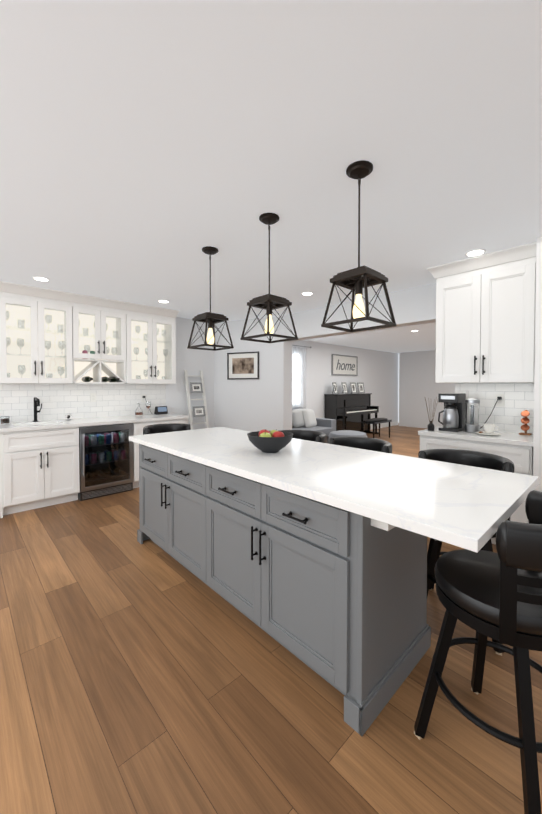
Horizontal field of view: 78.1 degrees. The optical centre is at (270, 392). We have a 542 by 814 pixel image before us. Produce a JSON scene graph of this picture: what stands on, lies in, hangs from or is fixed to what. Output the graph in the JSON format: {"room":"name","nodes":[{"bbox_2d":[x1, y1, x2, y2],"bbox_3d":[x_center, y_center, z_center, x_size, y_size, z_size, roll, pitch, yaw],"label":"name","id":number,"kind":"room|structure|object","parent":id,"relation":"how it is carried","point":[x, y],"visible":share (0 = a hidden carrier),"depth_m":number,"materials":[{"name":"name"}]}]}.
{"room":"kitchen","nodes":[
{"label":"kitchen","id":0,"kind":"room"},
{"bbox_2d":[166,317,213,429],"bbox_3d":[-2.998,0.047,4.073,5.320,2.440,0.200,-1,2,-43],"label":"wall","id":1,"kind":"structure","parent":0,"point":[193,361],"depth_m":5.50,"materials":[{"name":"white paint"}]},
{"bbox_2d":[0,383,165,422],"bbox_3d":[-2.386,0.115,4.505,2.042,0.457,0.001,-1,2,-43],"label":"tile backsplash","id":2,"kind":"structure","parent":1,"relation":"attached to","point":[59,401],"depth_m":4.36,"materials":[{"name":"white tile"}]},
{"bbox_2d":[141,394,151,413],"bbox_3d":[-1.835,0.181,4.964,0.163,0.300,0.083,-1,2,-43],"label":"outlet","id":3,"kind":"object","parent":2,"relation":"attached to","point":[143,397],"visible":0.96,"depth_m":4.95,"materials":[{"name":"white plastic"}]},
{"bbox_2d":[0,281,179,383],"bbox_3d":[-2.235,-0.644,4.331,2.183,1.068,0.443,-1,2,-43],"label":"upper cabinet","id":4,"kind":"object","parent":1,"relation":"attached to","point":[50,336],"visible":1,"depth_m":4.19,"materials":[{"name":"white wood"}]},
{"bbox_2d":[214,316,291,431],"bbox_3d":[-0.381,0.016,5.667,0.680,2.440,1.393,-1,2,-43],"label":"wall","id":5,"kind":"structure","parent":0,"point":[263,401],"depth_m":5.46,"materials":[{"name":"white paint"}]},
{"bbox_2d":[227,351,258,379],"bbox_3d":[-0.466,-0.437,5.546,0.600,0.450,0.022,1,1,25],"label":"photo","id":6,"kind":"object","parent":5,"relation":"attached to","point":[242,365],"visible":0.98,"depth_m":5.54,"materials":[{"name":"grey"}]},
{"bbox_2d":[0,423,541,813],"bbox_3d":[1.848,1.292,4.099,15.000,0.050,11.000,-1,2,-43],"label":"floor","id":7,"kind":"structure","parent":0,"point":[149,676],"depth_m":1.40,"materials":[{"name":"brown wood"}]},
{"bbox_2d":[0,425,79,517],"bbox_3d":[-2.677,0.835,3.834,0.716,0.876,0.608,-1,2,-43],"label":"base cabinet","id":8,"kind":"object","parent":7,"relation":"on","point":[39,464],"depth_m":3.59,"materials":[{"name":"white wood"}]},
{"bbox_2d":[0,413,183,432],"bbox_3d":[-2.163,0.366,4.290,2.127,0.038,0.630,-1,2,-43],"label":"countertop","id":9,"kind":"structure","parent":8,"relation":"on","point":[15,427],"depth_m":4.02,"materials":[{"name":"white stone"}]},
{"bbox_2d":[0,416,9,423],"bbox_3d":[-2.998,0.313,3.764,0.086,0.088,0.085,-1,2,-43],"label":"glass jar","id":10,"kind":"object","parent":9,"relation":"on","point":[4,419],"visible":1,"depth_m":3.73,"materials":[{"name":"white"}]},
{"bbox_2d":[33,397,41,421],"bbox_3d":[-2.733,0.209,3.931,0.094,0.290,0.261,-1,2,-43],"label":"faucet","id":11,"kind":"object","parent":9,"relation":"on","point":[36,401],"visible":1,"depth_m":3.98,"materials":[{"name":"black metal"}]},
{"bbox_2d":[65,414,71,419],"bbox_3d":[-2.531,0.308,4.173,0.073,0.081,0.074,-1,2,-43],"label":"glass globe","id":12,"kind":"object","parent":9,"relation":"on","point":[68,416],"visible":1,"depth_m":4.15,"materials":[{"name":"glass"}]},
{"bbox_2d":[135,402,142,415],"bbox_3d":[-1.889,0.239,4.772,0.110,0.196,0.110,-1,2,-43],"label":"decanter","id":13,"kind":"object","parent":9,"relation":"on","point":[138,411],"visible":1,"depth_m":4.74,"materials":[{"name":"clear glass"}]},
{"bbox_2d":[154,406,167,414],"bbox_3d":[-1.663,0.273,5.050,0.085,0.118,0.180,1,1,39],"label":"smart display","id":14,"kind":"object","parent":9,"relation":"on","point":[161,410],"visible":1,"depth_m":5.01,"materials":[{"name":"black plastic"}]},
{"bbox_2d":[78,423,133,500],"bbox_3d":[-2.157,0.833,4.255,0.605,0.862,0.626,-1,2,-43],"label":"beverage fridge","id":15,"kind":"object","parent":7,"relation":"on","point":[106,465],"visible":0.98,"depth_m":4.11,"materials":[{"name":"black glass"}]},
{"bbox_2d":[132,417,188,487],"bbox_3d":[-1.678,0.816,4.768,0.783,0.876,0.608,-1,2,-43],"label":"base cabinet","id":16,"kind":"object","parent":7,"relation":"on","point":[138,426],"depth_m":4.32,"materials":[{"name":"white wood"}]},
{"bbox_2d":[139,423,190,520],"bbox_3d":[-1.033,0.811,3.393,0.531,0.939,0.531,-1,2,-43],"label":"stool","id":17,"kind":"object","parent":7,"relation":"on","point":[160,428],"visible":0.23,"depth_m":3.54,"materials":[{"name":"black leather"}]},
{"bbox_2d":[184,370,208,429],"bbox_3d":[-1.166,0.441,5.402,0.334,1.604,0.347,-1,2,-43],"label":"ladder shelf","id":18,"kind":"object","parent":7,"relation":"on","point":[198,387],"visible":0.67,"depth_m":5.41,"materials":[{"name":"white wood"}]},
{"bbox_2d":[137,443,436,735],"bbox_3d":[-0.159,0.866,2.266,0.692,0.876,2.269,-1,2,-43],"label":"kitchen island","id":19,"kind":"object","parent":7,"relation":"on","point":[312,555],"depth_m":1.56,"materials":[{"name":"gray painted wood"},{"name":"white quartz"},{"name":"black metal"}]},
{"bbox_2d":[129,427,538,552],"bbox_3d":[0.028,0.407,2.221,0.950,0.038,2.630,-1,2,-43],"label":"island countertop","id":20,"kind":"structure","parent":19,"relation":"on","point":[463,506],"depth_m":1.54,"materials":[{"name":"white stone"}]},
{"bbox_2d":[247,429,292,452],"bbox_3d":[-0.005,0.317,2.188,0.304,0.143,0.304,-1,2,-43],"label":"fruit bowl","id":21,"kind":"object","parent":20,"relation":"on","point":[267,441],"visible":1,"depth_m":2.10,"materials":[{"name":"grey ceramic"}]},
{"bbox_2d":[280,430,326,442],"bbox_3d":[0.230,0.821,2.877,0.486,0.939,0.496,-1,2,-43],"label":"stool","id":22,"kind":"object","parent":7,"relation":"on","point":[315,436],"visible":0.12,"depth_m":3.02,"materials":[{"name":"black leather"}]},
{"bbox_2d":[292,407,335,443],"bbox_3d":[0.438,0.770,6.864,1.830,0.885,0.980,-1,2,-43],"label":"sofa","id":23,"kind":"object","parent":7,"relation":"on","point":[304,419],"visible":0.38,"depth_m":7.04,"materials":[{"name":"grey fabric"}]},
{"bbox_2d":[329,430,367,440],"bbox_3d":[1.506,0.996,6.539,0.740,0.445,0.740,-1,2,-43],"label":"ottoman","id":24,"kind":"object","parent":7,"relation":"on","point":[343,433],"visible":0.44,"depth_m":6.35,"materials":[{"name":"grey fabric"}]},
{"bbox_2d":[324,393,378,433],"bbox_3d":[2.183,0.607,8.925,1.640,1.130,0.630,-1,2,-43],"label":"piano","id":25,"kind":"object","parent":7,"relation":"on","point":[349,411],"visible":0.81,"depth_m":8.71,"materials":[{"name":"black wood"}]},
{"bbox_2d":[332,382,364,393],"bbox_3d":[2.091,-0.112,9.031,1.478,0.302,0.161,-1,2,-43],"label":"frames","id":26,"kind":"object","parent":25,"relation":"on","point":[361,389],"visible":1,"depth_m":9.10,"materials":[{"name":"grey"}]},
{"bbox_2d":[329,437,391,453],"bbox_3d":[0.630,0.829,2.456,0.477,0.939,0.496,-1,2,-43],"label":"stool","id":27,"kind":"object","parent":7,"relation":"on","point":[373,444],"visible":0.15,"depth_m":2.60,"materials":[{"name":"black leather"}]},
{"bbox_2d":[361,418,391,437],"bbox_3d":[2.665,0.920,8.416,0.914,0.524,0.360,-1,2,-43],"label":"piano bench","id":28,"kind":"object","parent":7,"relation":"on","point":[373,421],"visible":0.9,"depth_m":8.22,"materials":[{"name":"black wood"}]},
{"bbox_2d":[418,449,514,655],"bbox_3d":[1.101,0.840,1.939,0.496,0.939,0.496,-1,2,-43],"label":"stool","id":29,"kind":"object","parent":7,"relation":"on","point":[478,459],"visible":0.31,"depth_m":2.02,"materials":[{"name":"black leather"}]},
{"bbox_2d":[418,426,533,543],"bbox_3d":[1.891,0.830,3.047,0.557,0.915,0.881,-1,2,-43],"label":"bar","id":30,"kind":"object","parent":7,"relation":"on","point":[516,449],"visible":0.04,"depth_m":2.78,"materials":[{"name":"white painted wood"}]},
{"bbox_2d":[425,397,437,430],"bbox_3d":[1.539,0.206,3.206,0.146,0.324,0.110,-1,2,-43],"label":"reed diffuser","id":31,"kind":"object","parent":30,"relation":"on","point":[430,426],"visible":1,"depth_m":3.19,"materials":[{"name":"black glass"}]},
{"bbox_2d":[438,393,479,432],"bbox_3d":[1.794,0.191,3.165,0.245,0.355,0.323,-1,2,-43],"label":"coffee maker","id":32,"kind":"object","parent":30,"relation":"on","point":[460,411],"visible":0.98,"depth_m":3.14,"materials":[{"name":"black plastic"}]},
{"bbox_2d":[475,424,500,435],"bbox_3d":[1.902,0.327,2.925,0.190,0.094,0.190,-1,2,-43],"label":"cup","id":33,"kind":"object","parent":30,"relation":"on","point":[489,429],"visible":1,"depth_m":2.90,"materials":[{"name":"white ceramic"}]},
{"bbox_2d":[519,410,531,434],"bbox_3d":[2.235,0.266,2.933,0.070,0.215,0.080,-1,2,-43],"label":"rack","id":34,"kind":"object","parent":30,"relation":"on","point":[525,420],"visible":1,"depth_m":2.92,"materials":[{"name":"brown"}]},
{"bbox_2d":[414,490,541,813],"bbox_3d":[0.830,0.854,1.204,0.506,0.939,0.506,-1,2,-43],"label":"stool","id":35,"kind":"object","parent":7,"relation":"on","point":[485,595],"visible":1,"depth_m":1.04,"materials":[{"name":"black metal"}]},
{"bbox_2d":[0,0,541,354],"bbox_3d":[2.016,-1.238,4.822,13.700,0.100,10.100,-1,2,-43],"label":"ceiling","id":36,"kind":"structure","parent":0,"point":[150,150],"depth_m":1.52,"materials":[{"name":"white paint"}]},
{"bbox_2d":[32,276,49,281],"bbox_3d":[-2.347,-1.156,3.412,0.149,0.008,0.149,1,1,41],"label":"recessed light","id":37,"kind":"object","parent":36,"relation":"in","point":[38,278],"depth_m":3.39,"materials":[{"name":"white"}]},
{"bbox_2d":[158,300,169,302],"bbox_3d":[-1.390,-1.174,4.321,0.149,0.008,0.149,0,1,8],"label":"recessed light","id":38,"kind":"object","parent":36,"relation":"in","point":[161,301],"depth_m":4.31,"materials":[{"name":"white"}]},
{"bbox_2d":[187,246,233,350],"bbox_3d":[-0.489,-0.749,2.693,0.273,0.792,0.273,-1,2,-43],"label":"pendant light","id":39,"kind":"object","parent":36,"relation":"hanging from","point":[210,319],"visible":1,"depth_m":2.68,"materials":[{"name":"brown metal"}]},
{"bbox_2d":[240,213,297,342],"bbox_3d":[-0.011,-0.739,2.182,0.273,0.792,0.273,-1,2,-43],"label":"pendant light","id":40,"kind":"object","parent":36,"relation":"hanging from","point":[269,303],"visible":1,"depth_m":2.17,"materials":[{"name":"brown metal"}]},
{"bbox_2d":[301,292,313,295],"bbox_3d":[0.430,-1.167,3.956,0.149,0.008,0.149,0,1,8],"label":"recessed light","id":41,"kind":"object","parent":36,"relation":"in","point":[303,293],"depth_m":3.93,"materials":[{"name":"white"}]},
{"bbox_2d":[321,160,395,331],"bbox_3d":[0.446,-0.730,1.693,0.273,0.792,0.273,-1,2,-43],"label":"pendant light","id":42,"kind":"object","parent":36,"relation":"hanging from","point":[357,280],"visible":1,"depth_m":1.68,"materials":[{"name":"black metal"}]},
{"bbox_2d":[465,249,485,256],"bbox_3d":[1.677,-1.143,2.740,0.149,0.008,0.149,1,1,26],"label":"recessed light","id":43,"kind":"object","parent":36,"relation":"in","point":[475,252],"depth_m":2.73,"materials":[{"name":"white"}]},
{"bbox_2d":[292,340,397,424],"bbox_3d":[1.682,-0.051,9.053,7.100,2.440,0.200,-1,2,-43],"label":"wall","id":44,"kind":"structure","parent":0,"point":[377,376],"depth_m":9.66,"materials":[{"name":"white paint"}]},
{"bbox_2d":[292,345,311,408],"bbox_3d":[0.333,0.028,7.585,1.723,2.259,0.097,-1,2,-43],"label":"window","id":45,"kind":"structure","parent":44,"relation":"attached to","point":[298,376],"depth_m":7.86,"materials":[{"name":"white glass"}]},
{"bbox_2d":[331,354,357,375],"bbox_3d":[2.047,-0.740,9.220,1.200,0.560,0.030,-1,2,-43],"label":"home sign","id":46,"kind":"object","parent":44,"relation":"attached to","point":[347,359],"visible":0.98,"depth_m":9.20,"materials":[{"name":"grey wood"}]},
{"bbox_2d":[370,421,397,429],"bbox_3d":[1.756,1.103,8.996,7.100,0.135,0.016,-1,2,-43],"label":"baseboard","id":47,"kind":"structure","parent":44,"relation":"attached to","point":[382,425],"depth_m":10.79,"materials":[{"name":"white"}]},
{"bbox_2d":[284,283,435,340],"bbox_3d":[1.371,0.046,4.145,0.200,2.440,3.225,-1,2,-43],"label":"wall","id":48,"kind":"structure","parent":0,"point":[414,306],"depth_m":4.07,"materials":[{"name":"white paint"}]},
{"bbox_2d":[427,241,536,382],"bbox_3d":[1.914,-0.618,3.007,0.540,1.068,0.836,-1,2,-43],"label":"upper cabinet","id":49,"kind":"object","parent":48,"relation":"attached to","point":[485,315],"visible":0.96,"depth_m":2.82,"materials":[{"name":"white wood"}]},
{"bbox_2d":[455,383,533,433],"bbox_3d":[2.146,0.142,3.166,0.001,0.457,0.735,-1,2,-43],"label":"tile","id":50,"kind":"structure","parent":48,"relation":"attached to","point":[519,399],"depth_m":3.12,"materials":[{"name":"white tile"}]},
{"bbox_2d":[480,394,504,428],"bbox_3d":[2.045,0.192,3.148,0.174,0.350,0.227,-1,2,-43],"label":"outlet","id":51,"kind":"object","parent":50,"relation":"attached to","point":[500,400],"visible":0.83,"depth_m":3.13,"materials":[{"name":"white plastic"}]},
{"bbox_2d":[399,350,454,428],"bbox_3d":[6.229,-0.054,9.198,0.200,2.440,5.500,-1,2,-43],"label":"wall","id":52,"kind":"structure","parent":0,"point":[418,385],"depth_m":10.64,"materials":[{"name":"white paint"}]},
{"bbox_2d":[533,236,541,491],"bbox_3d":[3.403,0.097,1.534,0.800,2.440,3.365,-1,2,-43],"label":"wall","id":53,"kind":"structure","parent":0,"point":[537,456],"depth_m":2.47,"materials":[{"name":"white paint"}]}
]}

